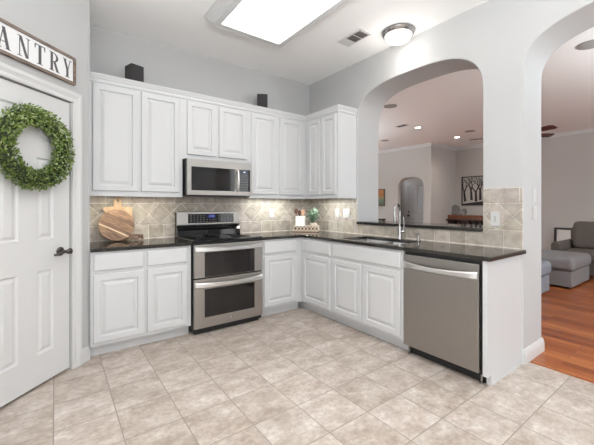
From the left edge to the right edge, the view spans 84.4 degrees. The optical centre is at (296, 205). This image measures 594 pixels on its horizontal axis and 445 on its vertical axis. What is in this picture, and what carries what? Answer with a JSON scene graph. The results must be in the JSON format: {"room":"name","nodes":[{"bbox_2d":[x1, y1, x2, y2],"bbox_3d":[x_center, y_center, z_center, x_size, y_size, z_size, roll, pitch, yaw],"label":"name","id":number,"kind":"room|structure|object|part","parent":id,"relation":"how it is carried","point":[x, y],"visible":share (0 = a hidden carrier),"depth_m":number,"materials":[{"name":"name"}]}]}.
{"room":"kitchen","nodes":[
{"label":"kitchen","id":0,"kind":"room"},
{"bbox_2d":[0,0,89,368],"bbox_3d":[-1.945,-0.251,1.802,0.452,3.040,2.743,0,0,0],"label":"wall","id":1,"kind":"structure","parent":0,"point":[64,25],"depth_m":2.53,"materials":[{"name":"grey paint"}]},
{"bbox_2d":[0,18,75,85],"bbox_3d":[-1.781,-1.035,2.195,0.025,0.208,0.714,0,0,9],"label":"sign","id":2,"kind":"object","parent":1,"relation":"attached to","point":[17,44],"visible":1,"depth_m":2.22,"materials":[{"name":"white wood"}]},
{"bbox_2d":[0,62,81,406],"bbox_3d":[-1.779,0.197,2.196,0.125,2.145,0.842,0,0,9],"label":"door","id":3,"kind":"structure","parent":1,"relation":"in","point":[35,250],"depth_m":2.26,"materials":[{"name":"grey paint"}]},
{"bbox_2d":[0,102,75,191],"bbox_3d":[-1.734,-0.385,2.202,0.139,0.593,0.588,0,0,9],"label":"boxwood wreath","id":4,"kind":"object","parent":3,"relation":"hanging from","point":[29,115],"visible":1,"depth_m":2.14,"materials":[{"name":"green plant"}]},
{"bbox_3d":[-1.729,0.344,2.439,0.082,0.066,0.066,0,0,9],"label":"handle","id":5,"kind":"part","parent":3,"relation":"part of","materials":[{"name":"brown metal"}]},
{"bbox_3d":[-1.709,0.343,2.397,0.046,0.046,0.138,0,0,9],"label":"lever","id":6,"kind":"part","parent":3,"relation":"part of","materials":[{"name":"brown metal"}]},
{"bbox_2d":[82,346,89,363],"bbox_3d":[-1.717,1.212,2.656,0.016,0.115,0.089,0,0,9],"label":"baseboard","id":7,"kind":"structure","parent":1,"relation":"attached to","point":[86,350],"depth_m":2.66,"materials":[{"name":"grey paint"}]},
{"bbox_2d":[90,24,308,115],"bbox_3d":[-1.711,-0.251,3.524,4.600,3.040,0.150,0,0,-36],"label":"wall","id":8,"kind":"structure","parent":0,"point":[111,51],"depth_m":3.79,"materials":[{"name":"grey paint"}]},
{"bbox_2d":[90,81,181,196],"bbox_3d":[-1.621,-0.611,3.291,0.838,1.055,0.330,0,0,-36],"label":"upper cabinet","id":9,"kind":"object","parent":8,"relation":"attached to","point":[136,135],"visible":0.93,"depth_m":3.13,"materials":[{"name":"grey paint"}]},
{"bbox_3d":[-1.683,-0.617,3.051,0.376,0.968,0.019,0,0,-36],"label":"door","id":10,"kind":"part","parent":9,"relation":"part of","materials":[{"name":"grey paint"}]},
{"bbox_3d":[-1.364,-0.617,3.287,0.364,0.968,0.019,0,0,-36],"label":"door","id":11,"kind":"part","parent":9,"relation":"part of","materials":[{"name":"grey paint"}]},
{"bbox_2d":[90,196,308,241],"bbox_3d":[-0.936,0.127,3.993,2.776,0.456,0.016,0,0,-36],"label":"backsplash","id":12,"kind":"structure","parent":8,"relation":"attached to","point":[153,217],"depth_m":3.76,"materials":[{"name":"tile"}]},
{"bbox_2d":[269,209,273,217],"bbox_3d":[-0.342,0.107,4.423,0.072,0.116,0.008,0,0,-36],"label":"wall outlet","id":13,"kind":"object","parent":12,"relation":"attached to","point":[271,211],"visible":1,"depth_m":4.42,"materials":[{"name":"grey plastic"}]},
{"bbox_2d":[182,98,247,162],"bbox_3d":[-0.973,-0.813,3.769,0.771,0.651,0.330,0,0,-36],"label":"upper cabinet","id":14,"kind":"object","parent":8,"relation":"attached to","point":[209,131],"visible":0.95,"depth_m":3.61,"materials":[{"name":"grey paint"}]},
{"bbox_3d":[-1.027,-0.818,3.536,0.318,0.565,0.019,0,0,-36],"label":"door","id":15,"kind":"part","parent":14,"relation":"part of","materials":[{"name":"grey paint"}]},
{"bbox_2d":[182,158,251,196],"bbox_3d":[-0.931,-0.292,3.721,0.752,0.390,0.456,0,0,-36],"label":"microwave","id":16,"kind":"object","parent":14,"relation":"attached to","point":[200,177],"visible":0.98,"depth_m":3.55,"materials":[{"name":"silver metal"}]},
{"bbox_3d":[-0.901,-0.279,3.542,0.492,0.247,0.026,0,0,-36],"label":"glass door","id":17,"kind":"part","parent":16,"relation":"part of","materials":[{"name":"black glass"}]},
{"bbox_3d":[-0.949,-0.100,3.745,0.672,0.006,0.280,0,0,-36],"label":"vent panel","id":18,"kind":"part","parent":16,"relation":"part of","materials":[{"name":"black plastic"}]},
{"bbox_3d":[-0.660,-0.280,3.674,0.024,0.256,0.058,0,0,-36],"label":"door handle","id":19,"kind":"part","parent":16,"relation":"part of","materials":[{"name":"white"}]},
{"bbox_3d":[-0.733,-0.818,3.753,0.342,0.565,0.019,0,0,-36],"label":"door","id":20,"kind":"part","parent":14,"relation":"part of","materials":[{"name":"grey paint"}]},
{"bbox_2d":[248,111,305,198],"bbox_3d":[-0.316,-0.611,4.255,0.862,1.055,0.330,0,0,-36],"label":"upper cabinet","id":21,"kind":"object","parent":8,"relation":"attached to","point":[276,145],"visible":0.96,"depth_m":4.09,"materials":[{"name":"grey paint"}]},
{"bbox_3d":[-0.397,-0.617,4.002,0.368,0.968,0.019,0,0,-36],"label":"door","id":22,"kind":"part","parent":21,"relation":"part of","materials":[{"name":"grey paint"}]},
{"bbox_3d":[-0.070,-0.617,4.243,0.363,0.968,0.019,0,0,-36],"label":"door","id":23,"kind":"part","parent":21,"relation":"part of","materials":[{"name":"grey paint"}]},
{"bbox_2d":[0,276,593,444],"bbox_3d":[2.268,1.299,5.375,13.200,0.060,13.000,0,0,-36],"label":"floor","id":24,"kind":"structure","parent":0,"point":[301,375],"depth_m":2.20,"materials":[{"name":"tile"}]},
{"bbox_2d":[90,245,190,355],"bbox_3d":[-1.536,0.828,3.168,0.828,0.882,0.625,0,0,-36],"label":"base cabinet","id":25,"kind":"object","parent":24,"relation":"on","point":[138,296],"visible":0.95,"depth_m":2.89,"materials":[{"name":"grey paint"}]},
{"bbox_3d":[-1.519,0.477,2.805,0.386,0.140,0.019,0,0,-36],"label":"drawer","id":26,"kind":"part","parent":25,"relation":"part of","materials":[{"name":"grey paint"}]},
{"bbox_3d":[-1.519,0.858,2.805,0.386,0.562,0.019,0,0,-36],"label":"cabinet door","id":27,"kind":"part","parent":25,"relation":"part of","materials":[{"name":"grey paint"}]},
{"bbox_2d":[90,237,191,252],"bbox_3d":[-1.533,0.371,3.166,0.835,0.032,0.635,0,0,-36],"label":"countertop","id":28,"kind":"structure","parent":25,"relation":"on","point":[96,246],"depth_m":3.04,"materials":[{"name":"black stone"}]},
{"bbox_2d":[103,198,132,239],"bbox_3d":[-1.792,0.138,3.277,0.260,0.424,0.073,0,0,-36],"label":"cutting board","id":29,"kind":"object","parent":28,"relation":"on","point":[116,205],"visible":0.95,"depth_m":3.29,"materials":[{"name":"brown wood"}]},
{"bbox_2d":[98,209,143,240],"bbox_3d":[-1.736,0.195,3.241,0.398,0.313,0.084,0,0,-36],"label":"cutting board","id":30,"kind":"object","parent":28,"relation":"on","point":[115,224],"visible":1,"depth_m":3.21,"materials":[{"name":"brown wood"}]},
{"bbox_3d":[-1.623,0.318,3.290,0.159,0.068,0.028,0,0,-36],"label":"handle","id":31,"kind":"part","parent":30,"relation":"part of","materials":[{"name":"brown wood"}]},
{"bbox_3d":[-1.199,0.477,3.041,0.358,0.140,0.019,0,0,-36],"label":"drawer","id":32,"kind":"part","parent":25,"relation":"part of","materials":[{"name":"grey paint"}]},
{"bbox_3d":[-1.199,0.858,3.041,0.358,0.562,0.019,0,0,-36],"label":"cabinet door","id":33,"kind":"part","parent":25,"relation":"part of","materials":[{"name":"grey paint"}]},
{"bbox_2d":[175,211,262,334],"bbox_3d":[-0.855,0.670,3.602,0.762,1.198,0.702,0,0,-36],"label":"range","id":34,"kind":"object","parent":24,"relation":"on","point":[227,263],"visible":0.99,"depth_m":3.39,"materials":[{"name":"silver metal"}]},
{"bbox_3d":[-1.036,0.152,3.848,0.754,0.162,0.090,0,0,-36],"label":"control panel","id":35,"kind":"part","parent":34,"relation":"part of","materials":[{"name":"silver metal"}]},
{"bbox_3d":[-0.997,0.151,3.828,0.552,0.107,0.010,0,0,-36],"label":"control glass","id":36,"kind":"part","parent":34,"relation":"part of","materials":[{"name":"black glass"}]},
{"bbox_2d":[176,233,262,242],"bbox_3d":[-0.855,0.353,3.603,0.762,0.023,0.590,0,0,-36],"label":"cooktop","id":37,"kind":"object","parent":34,"relation":"in","point":[192,237],"depth_m":3.50,"materials":[{"name":"black glass"}]},
{"bbox_3d":[-0.690,0.548,3.378,0.756,0.322,0.034,0,0,-36],"label":"oven door","id":38,"kind":"part","parent":34,"relation":"part of","materials":[{"name":"silver metal"}]},
{"bbox_3d":[-0.690,0.962,3.378,0.756,0.475,0.034,0,0,-36],"label":"oven door","id":39,"kind":"part","parent":34,"relation":"part of","materials":[{"name":"silver metal"}]},
{"bbox_3d":[-0.663,0.432,3.343,0.738,0.055,0.058,0,0,-36],"label":"oven handle","id":40,"kind":"part","parent":34,"relation":"part of","materials":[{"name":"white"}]},
{"bbox_3d":[-0.663,0.778,3.343,0.738,0.055,0.058,0,0,-36],"label":"oven handle","id":41,"kind":"part","parent":34,"relation":"part of","materials":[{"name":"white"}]},
{"bbox_2d":[261,237,301,316],"bbox_3d":[-0.348,0.828,4.046,0.569,0.882,0.625,0,0,-36],"label":"base cabinet","id":42,"kind":"object","parent":24,"relation":"on","point":[282,258],"visible":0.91,"depth_m":3.80,"materials":[{"name":"grey paint"}]},
{"bbox_3d":[-0.190,0.477,3.786,0.442,0.140,0.019,0,0,-36],"label":"drawer","id":43,"kind":"part","parent":42,"relation":"part of","materials":[{"name":"grey paint"}]},
{"bbox_3d":[-0.190,0.858,3.786,0.442,0.562,0.019,0,0,-36],"label":"cabinet door","id":44,"kind":"part","parent":42,"relation":"part of","materials":[{"name":"grey paint"}]},
{"bbox_2d":[298,238,336,320],"bbox_3d":[0.272,0.828,4.181,0.625,0.882,1.147,0,0,-36],"label":"base cabinet","id":45,"kind":"object","parent":24,"relation":"on","point":[316,254],"visible":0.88,"depth_m":3.73,"materials":[{"name":"grey paint"}]},
{"bbox_3d":[0.214,0.858,3.750,0.019,0.562,0.483,0,0,-36],"label":"cabinet door","id":46,"kind":"part","parent":45,"relation":"part of","materials":[{"name":"grey paint"}]},
{"bbox_3d":[0.214,0.477,3.750,0.019,0.140,0.483,0,0,-36],"label":"drawer","id":47,"kind":"part","parent":45,"relation":"part of","materials":[{"name":"grey paint"}]},
{"bbox_2d":[243,230,525,261],"bbox_3d":[0.530,0.371,3.367,1.182,0.032,2.764,0,0,-36],"label":"countertop","id":48,"kind":"structure","parent":45,"relation":"on","point":[465,251],"depth_m":2.94,"materials":[{"name":"black stone"}]},
{"bbox_2d":[293,225,319,231],"bbox_3d":[0.130,0.314,4.424,0.343,0.082,0.172,0,0,9],"label":"tray","id":49,"kind":"object","parent":48,"relation":"on","point":[307,228],"visible":0.96,"depth_m":4.35,"materials":[{"name":"brown wood"}]},
{"bbox_2d":[296,216,305,225],"bbox_3d":[0.049,0.245,4.436,0.124,0.195,0.100,0,0,9],"label":"utensil crock","id":50,"kind":"object","parent":49,"relation":"on","point":[300,220],"visible":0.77,"depth_m":4.39,"materials":[{"name":"white ceramic"}]},
{"bbox_2d":[306,207,319,225],"bbox_3d":[0.223,0.182,4.446,0.192,0.321,0.135,0,0,9],"label":"potted plant","id":51,"kind":"object","parent":49,"relation":"on","point":[312,216],"visible":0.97,"depth_m":4.43,"materials":[{"name":"green plant"}]},
{"bbox_2d":[359,239,406,244],"bbox_3d":[0.849,0.481,3.357,0.422,0.186,0.708,0,0,-36],"label":"sink","id":52,"kind":"object","parent":48,"relation":"in","point":[368,240],"visible":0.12,"depth_m":3.59,"materials":[{"name":"silver metal"}]},
{"bbox_3d":[0.741,0.481,3.504,0.422,0.186,0.344,0,0,-36],"label":"bowl","id":53,"kind":"part","parent":52,"relation":"part of","materials":[{"name":"silver metal"}]},
{"bbox_3d":[0.957,0.481,3.211,0.422,0.186,0.344,0,0,-36],"label":"bowl","id":54,"kind":"part","parent":52,"relation":"part of","materials":[{"name":"silver metal"}]},
{"bbox_2d":[393,203,404,238],"bbox_3d":[1.045,0.164,3.412,0.198,0.380,0.083,0,0,-41],"label":"faucet","id":55,"kind":"object","parent":48,"relation":"on","point":[400,231],"visible":1,"depth_m":3.44,"materials":[{"name":"silver metal"}]},
{"bbox_2d":[332,239,408,350],"bbox_3d":[0.884,0.828,3.354,0.626,0.882,0.906,0,0,-36],"label":"base cabinet","id":56,"kind":"object","parent":24,"relation":"on","point":[367,281],"visible":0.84,"depth_m":3.11,"materials":[{"name":"grey paint"}]},
{"bbox_3d":[0.505,0.858,3.357,0.019,0.562,0.412,0,0,-36],"label":"cabinet door","id":57,"kind":"part","parent":56,"relation":"part of","materials":[{"name":"grey paint"}]},
{"bbox_3d":[0.638,0.477,3.176,0.019,0.140,0.860,0,0,-36],"label":"false drawer","id":58,"kind":"part","parent":56,"relation":"part of","materials":[{"name":"grey paint"}]},
{"bbox_3d":[0.767,0.858,3.001,0.019,0.562,0.424,0,0,-36],"label":"cabinet door","id":59,"kind":"part","parent":56,"relation":"part of","materials":[{"name":"grey paint"}]},
{"bbox_2d":[403,251,486,384],"bbox_3d":[1.313,0.830,2.701,0.653,0.878,0.640,0,0,-36],"label":"dishwasher","id":60,"kind":"object","parent":24,"relation":"on","point":[443,295],"visible":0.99,"depth_m":2.50,"materials":[{"name":"silver metal"}]},
{"bbox_3d":[1.069,0.499,2.529,0.056,0.058,0.602,0,0,-36],"label":"door handle","id":61,"kind":"part","parent":60,"relation":"part of","materials":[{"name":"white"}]},
{"bbox_3d":[1.365,1.230,2.739,0.525,0.071,0.632,0,0,-36],"label":"toe panel","id":62,"kind":"part","parent":60,"relation":"part of","materials":[{"name":"black plastic"}]},
{"bbox_2d":[446,215,482,224],"bbox_3d":[5.164,0.782,9.355,0.550,0.975,1.960,0,0,-36],"label":"console table","id":63,"kind":"object","parent":24,"relation":"on","point":[455,219],"visible":0.25,"depth_m":9.43,"materials":[{"name":"brown wood"}]},
{"bbox_2d":[451,205,459,214],"bbox_3d":[4.799,0.141,9.931,0.126,0.303,0.300,0,0,-36],"label":"decorative plate","id":64,"kind":"object","parent":63,"relation":"on","point":[455,208],"visible":1,"depth_m":9.93,"materials":[{"name":"grey metal"}]},
{"bbox_2d":[461,209,466,214],"bbox_3d":[4.953,0.197,9.722,0.126,0.195,0.190,0,0,-36],"label":"decorative plate","id":65,"kind":"object","parent":63,"relation":"on","point":[463,211],"visible":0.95,"depth_m":9.72,"materials":[{"name":"grey metal"}]},
{"bbox_2d":[483,255,522,385],"bbox_3d":[1.556,0.828,2.456,0.615,0.882,0.038,0,0,-36],"label":"end panel","id":66,"kind":"object","parent":24,"relation":"on","point":[503,278],"visible":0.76,"depth_m":2.40,"materials":[{"name":"grey paint"}]},
{"bbox_2d":[541,260,550,292],"bbox_3d":[2.949,1.034,4.890,1.060,0.470,1.130,0,0,-36],"label":"chaise","id":67,"kind":"object","parent":24,"relation":"on","point":[545,265],"visible":0.18,"depth_m":4.63,"materials":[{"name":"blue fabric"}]},
{"bbox_2d":[541,260,550,275],"bbox_3d":[2.949,0.902,4.890,1.060,0.205,1.130,0,0,-36],"label":"cushion","id":68,"kind":"object","parent":67,"relation":"on","point":[545,265],"depth_m":4.61,"materials":[{"name":"grey fabric"}]},
{"bbox_2d":[530,360,593,382],"bbox_3d":[2.369,1.265,2.020,0.035,0.008,1.583,0,0,-36],"label":"trim","id":69,"kind":"structure","parent":24,"relation":"on","point":[531,361],"depth_m":2.48,"materials":[{"name":"brown wood"}]},
{"bbox_2d":[554,227,570,241],"bbox_3d":[6.574,0.908,7.854,0.073,0.718,0.670,0,0,-36],"label":"picture frame","id":70,"kind":"object","parent":24,"relation":"on","point":[560,234],"visible":0.21,"depth_m":8.01,"materials":[{"name":"black"}]},
{"bbox_2d":[557,229,570,240],"bbox_3d":[6.580,0.907,7.859,0.046,0.625,0.570,0,0,-36],"label":"picture","id":71,"kind":"object","parent":70,"relation":"attached to","point":[562,234],"depth_m":7.98,"materials":[{"name":"white"}]},
{"bbox_2d":[541,249,590,288],"bbox_3d":[4.183,1.034,5.609,1.020,0.470,1.120,0,0,-36],"label":"ottoman","id":72,"kind":"object","parent":24,"relation":"on","point":[568,269],"visible":0.48,"depth_m":5.06,"materials":[{"name":"grey fabric"}]},
{"bbox_2d":[541,249,590,271],"bbox_3d":[4.183,0.902,5.609,1.020,0.205,1.120,0,0,-36],"label":"cushion","id":73,"kind":"object","parent":72,"relation":"on","point":[561,261],"depth_m":5.10,"materials":[{"name":"grey fabric"}]},
{"bbox_2d":[551,221,593,276],"bbox_3d":[5.727,0.789,5.506,1.120,0.960,2.100,0,0,-36],"label":"sofa","id":74,"kind":"object","parent":24,"relation":"on","point":[582,232],"visible":0.49,"depth_m":6.09,"materials":[{"name":"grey fabric"}]},
{"bbox_3d":[5.104,0.944,6.265,0.980,0.550,0.140,0,0,-36],"label":"arm","id":75,"kind":"part","parent":74,"relation":"part of","materials":[{"name":"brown fabric"}]},
{"bbox_2d":[564,247,593,261],"bbox_3d":[5.322,0.889,5.785,0.800,0.160,0.870,0,0,-36],"label":"seat cushion","id":76,"kind":"object","parent":74,"relation":"on","point":[590,250],"depth_m":5.86,"materials":[{"name":"grey fabric"}]},
{"bbox_2d":[572,221,593,248],"bbox_3d":[5.611,0.559,5.999,0.318,0.500,0.850,0,0,-36],"label":"cushion","id":77,"kind":"object","parent":74,"relation":"on","point":[582,231],"depth_m":6.13,"materials":[{"name":"grey fabric"}]},
{"bbox_2d":[90,0,593,150],"bbox_3d":[2.268,-1.811,5.375,13.200,0.080,13.000,0,0,-36],"label":"ceiling","id":78,"kind":"structure","parent":0,"point":[447,106],"depth_m":3.85,"materials":[{"name":"white paint"}]},
{"bbox_2d":[204,0,348,47],"bbox_3d":[-0.046,-1.723,2.684,0.880,0.094,1.580,0,0,-36],"label":"ceiling light","id":79,"kind":"object","parent":78,"relation":"attached to","point":[276,23],"visible":1,"depth_m":2.93,"materials":[{"name":"grey paint"}]},
{"bbox_2d":[337,28,371,46],"bbox_3d":[0.603,-1.763,3.459,0.175,0.014,0.335,0,0,-36],"label":"ceiling vent","id":80,"kind":"object","parent":78,"relation":"in","point":[358,35],"visible":1,"depth_m":3.44,"materials":[{"name":"white metal"}]},
{"bbox_2d":[384,104,396,107],"bbox_3d":[1.667,-1.766,5.851,0.230,0.008,0.230,0,0,-36],"label":"ceiling speaker","id":81,"kind":"object","parent":78,"relation":"attached to","point":[388,105],"visible":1,"depth_m":5.84,"materials":[{"name":"grey"}]},
{"bbox_2d":[382,23,414,45],"bbox_3d":[1.033,-1.701,3.344,0.330,0.137,0.330,0,0,-36],"label":"flush light","id":82,"kind":"object","parent":78,"relation":"attached to","point":[399,34],"visible":1,"depth_m":3.26,"materials":[{"name":"white glass"}]},
{"bbox_3d":[1.033,-1.694,3.344,0.268,0.077,0.268,0,0,-36],"label":"lamp shade","id":83,"kind":"part","parent":82,"relation":"part of","materials":[{"name":"white glass"}]},
{"bbox_2d":[470,125,556,139],"bbox_3d":[3.599,-1.420,5.476,1.220,0.699,1.283,0,0,-36],"label":"ceiling fan","id":84,"kind":"object","parent":78,"relation":"hanging from","point":[549,127],"visible":0.09,"depth_m":5.10,"materials":[{"name":"brown wood"}]},
{"bbox_3d":[4.019,-1.175,5.508,0.560,0.043,0.140,0,0,0],"label":"blade","id":85,"kind":"part","parent":84,"relation":"part of","materials":[{"name":"red wood"}]},
{"bbox_3d":[3.759,-1.175,5.145,0.140,0.043,0.560,0,0,-18],"label":"blade","id":86,"kind":"part","parent":84,"relation":"part of","materials":[{"name":"red wood"}]},
{"bbox_2d":[576,39,593,49],"bbox_3d":[3.231,-1.766,3.600,0.250,0.008,0.250,0,0,-36],"label":"ceiling speaker","id":87,"kind":"object","parent":78,"relation":"attached to","point":[589,44],"visible":1,"depth_m":3.61,"materials":[{"name":"grey"}]},
{"bbox_2d":[378,146,432,222],"bbox_3d":[2.657,-0.251,11.024,0.140,3.080,4.075,0,0,-36],"label":"wall","id":88,"kind":"structure","parent":0,"point":[395,167],"depth_m":10.13,"materials":[{"name":"grey paint"}]},
{"bbox_2d":[378,189,384,205],"bbox_3d":[2.701,-0.253,10.812,0.040,0.555,0.470,0,0,-36],"label":"painting","id":89,"kind":"object","parent":88,"relation":"attached to","point":[381,192],"visible":0.59,"depth_m":10.71,"materials":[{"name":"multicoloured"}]},
{"bbox_2d":[378,128,593,153],"bbox_3d":[5.701,-1.733,7.912,1.462,0.075,12.600,0,0,-36],"label":"trim","id":90,"kind":"structure","parent":88,"relation":"attached to","point":[591,129],"depth_m":9.58,"materials":[{"name":"grey paint"}]},
{"bbox_2d":[401,178,421,221],"bbox_3d":[3.785,-0.251,10.969,1.610,3.040,2.405,0,0,-36],"label":"wall","id":91,"kind":"structure","parent":0,"point":[408,179],"depth_m":11.94,"materials":[{"name":"grey paint"}]},
{"bbox_2d":[405,181,423,221],"bbox_3d":[3.829,0.239,10.532,0.120,2.040,0.880,0,0,-36],"label":"door","id":92,"kind":"structure","parent":91,"relation":"in","point":[414,190],"depth_m":10.61,"materials":[{"name":"grey paint"}]},
{"bbox_2d":[433,146,455,223],"bbox_3d":[4.455,-0.251,9.895,1.410,3.040,0.120,0,0,-36],"label":"wall","id":93,"kind":"structure","parent":0,"point":[444,160],"depth_m":9.75,"materials":[{"name":"grey paint"}]},
{"bbox_2d":[309,0,593,348],"bbox_3d":[0.820,-0.251,4.306,0.400,3.080,13.000,0,0,-36],"label":"wall","id":94,"kind":"structure","parent":0,"point":[510,42],"depth_m":2.81,"materials":[{"name":"grey paint"}]},
{"bbox_2d":[306,111,355,198],"bbox_3d":[0.329,-0.611,4.355,0.330,1.055,0.935,0,0,-36],"label":"upper cabinet","id":95,"kind":"object","parent":94,"relation":"attached to","point":[330,138],"visible":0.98,"depth_m":4.03,"materials":[{"name":"grey paint"}]},
{"bbox_2d":[90,71,357,121],"bbox_3d":[-0.649,-1.154,3.614,2.784,0.074,0.965,0,0,-36],"label":"trim","id":96,"kind":"structure","parent":95,"relation":"attached to","point":[97,77],"depth_m":3.58,"materials":[{"name":"grey paint"}]},
{"bbox_2d":[125,63,143,81],"bbox_3d":[-1.610,-1.272,3.246,0.138,0.205,0.125,0,0,36],"label":"speaker","id":97,"kind":"object","parent":96,"relation":"on","point":[135,72],"visible":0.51,"depth_m":3.20},
{"bbox_2d":[132,64,142,81],"bbox_3d":[-1.557,-1.272,3.207,0.008,0.189,0.109,0,0,36],"label":"speaker grille","id":98,"kind":"object","parent":97,"relation":"attached to","point":[137,71],"depth_m":3.20,"materials":[{"name":"grey fabric"}]},
{"bbox_2d":[257,94,267,107],"bbox_3d":[-0.444,-1.287,4.188,0.130,0.235,0.138,0,0,-8],"label":"speaker","id":99,"kind":"object","parent":96,"relation":"on","point":[262,99],"visible":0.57,"depth_m":4.12},
{"bbox_3d":[0.222,-0.617,4.237,0.019,0.968,0.244,0,0,-36],"label":"door","id":100,"kind":"part","parent":95,"relation":"part of","materials":[{"name":"grey paint"}]},
{"bbox_3d":[0.387,-0.617,4.015,0.019,0.968,0.257,0,0,-36],"label":"door","id":101,"kind":"part","parent":95,"relation":"part of","materials":[{"name":"grey paint"}]},
{"bbox_2d":[309,187,522,249],"bbox_3d":[0.992,0.104,3.723,0.016,0.501,2.742,0,0,-36],"label":"backsplash","id":102,"kind":"structure","parent":94,"relation":"attached to","point":[506,201],"depth_m":2.98,"materials":[{"name":"tile"}]},
{"bbox_2d":[335,209,338,217],"bbox_3d":[0.531,0.104,4.333,0.010,0.116,0.072,0,0,-36],"label":"light switch","id":103,"kind":"object","parent":102,"relation":"attached to","point":[336,210],"visible":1,"depth_m":4.33,"materials":[{"name":"grey plastic"}]},
{"bbox_2d":[343,209,349,217],"bbox_3d":[0.631,0.104,4.197,0.010,0.116,0.118,0,0,-36],"label":"light switch","id":104,"kind":"object","parent":102,"relation":"attached to","point":[346,212],"visible":1,"depth_m":4.19,"materials":[{"name":"grey plastic"}]},
{"bbox_2d":[491,212,499,225],"bbox_3d":[1.681,0.115,2.778,0.008,0.120,0.074,0,0,-36],"label":"wall outlet","id":105,"kind":"object","parent":102,"relation":"attached to","point":[495,216],"visible":1,"depth_m":2.77,"materials":[{"name":"grey plastic"}]},
{"bbox_2d":[356,220,482,231],"bbox_3d":[1.352,0.216,3.587,0.458,0.032,1.475,0,0,-36],"label":"granite ledge","id":106,"kind":"object","parent":94,"relation":"on","point":[462,227],"visible":0.76,"depth_m":3.39,"materials":[{"name":"black stone"}]},
{"bbox_2d":[523,337,544,364],"bbox_3d":[1.164,1.212,3.838,0.433,0.115,2.761,0,0,-36],"label":"baseboard","id":107,"kind":"structure","parent":94,"relation":"attached to","point":[535,349],"depth_m":2.71,"materials":[{"name":"grey paint"}]},
{"bbox_2d":[532,188,535,201],"bbox_3d":[1.991,-0.083,2.745,0.074,0.116,0.010,0,0,-36],"label":"light switch","id":108,"kind":"object","parent":94,"relation":"attached to","point":[533,189],"visible":1,"depth_m":2.73,"materials":[{"name":"grey plastic"}]},
{"bbox_2d":[533,206,536,219],"bbox_3d":[1.999,0.064,2.751,0.074,0.116,0.010,0,0,-36],"label":"light switch","id":109,"kind":"object","parent":94,"relation":"attached to","point":[534,207],"visible":1,"depth_m":2.74,"materials":[{"name":"grey plastic"}]},
{"bbox_2d":[456,132,593,249],"bbox_3d":[7.575,-0.251,6.732,0.150,3.040,8.675,0,0,-36],"label":"wall","id":110,"kind":"structure","parent":0,"point":[567,162],"depth_m":8.07,"materials":[{"name":"grey paint"}]},
{"bbox_2d":[461,176,482,204],"bbox_3d":[5.403,-0.428,9.518,0.030,0.871,1.238,0,0,-36],"label":"picture","id":111,"kind":"object","parent":110,"relation":"attached to","point":[471,186],"visible":0.56,"depth_m":9.76,"materials":[{"name":"grey paper"}]}
]}

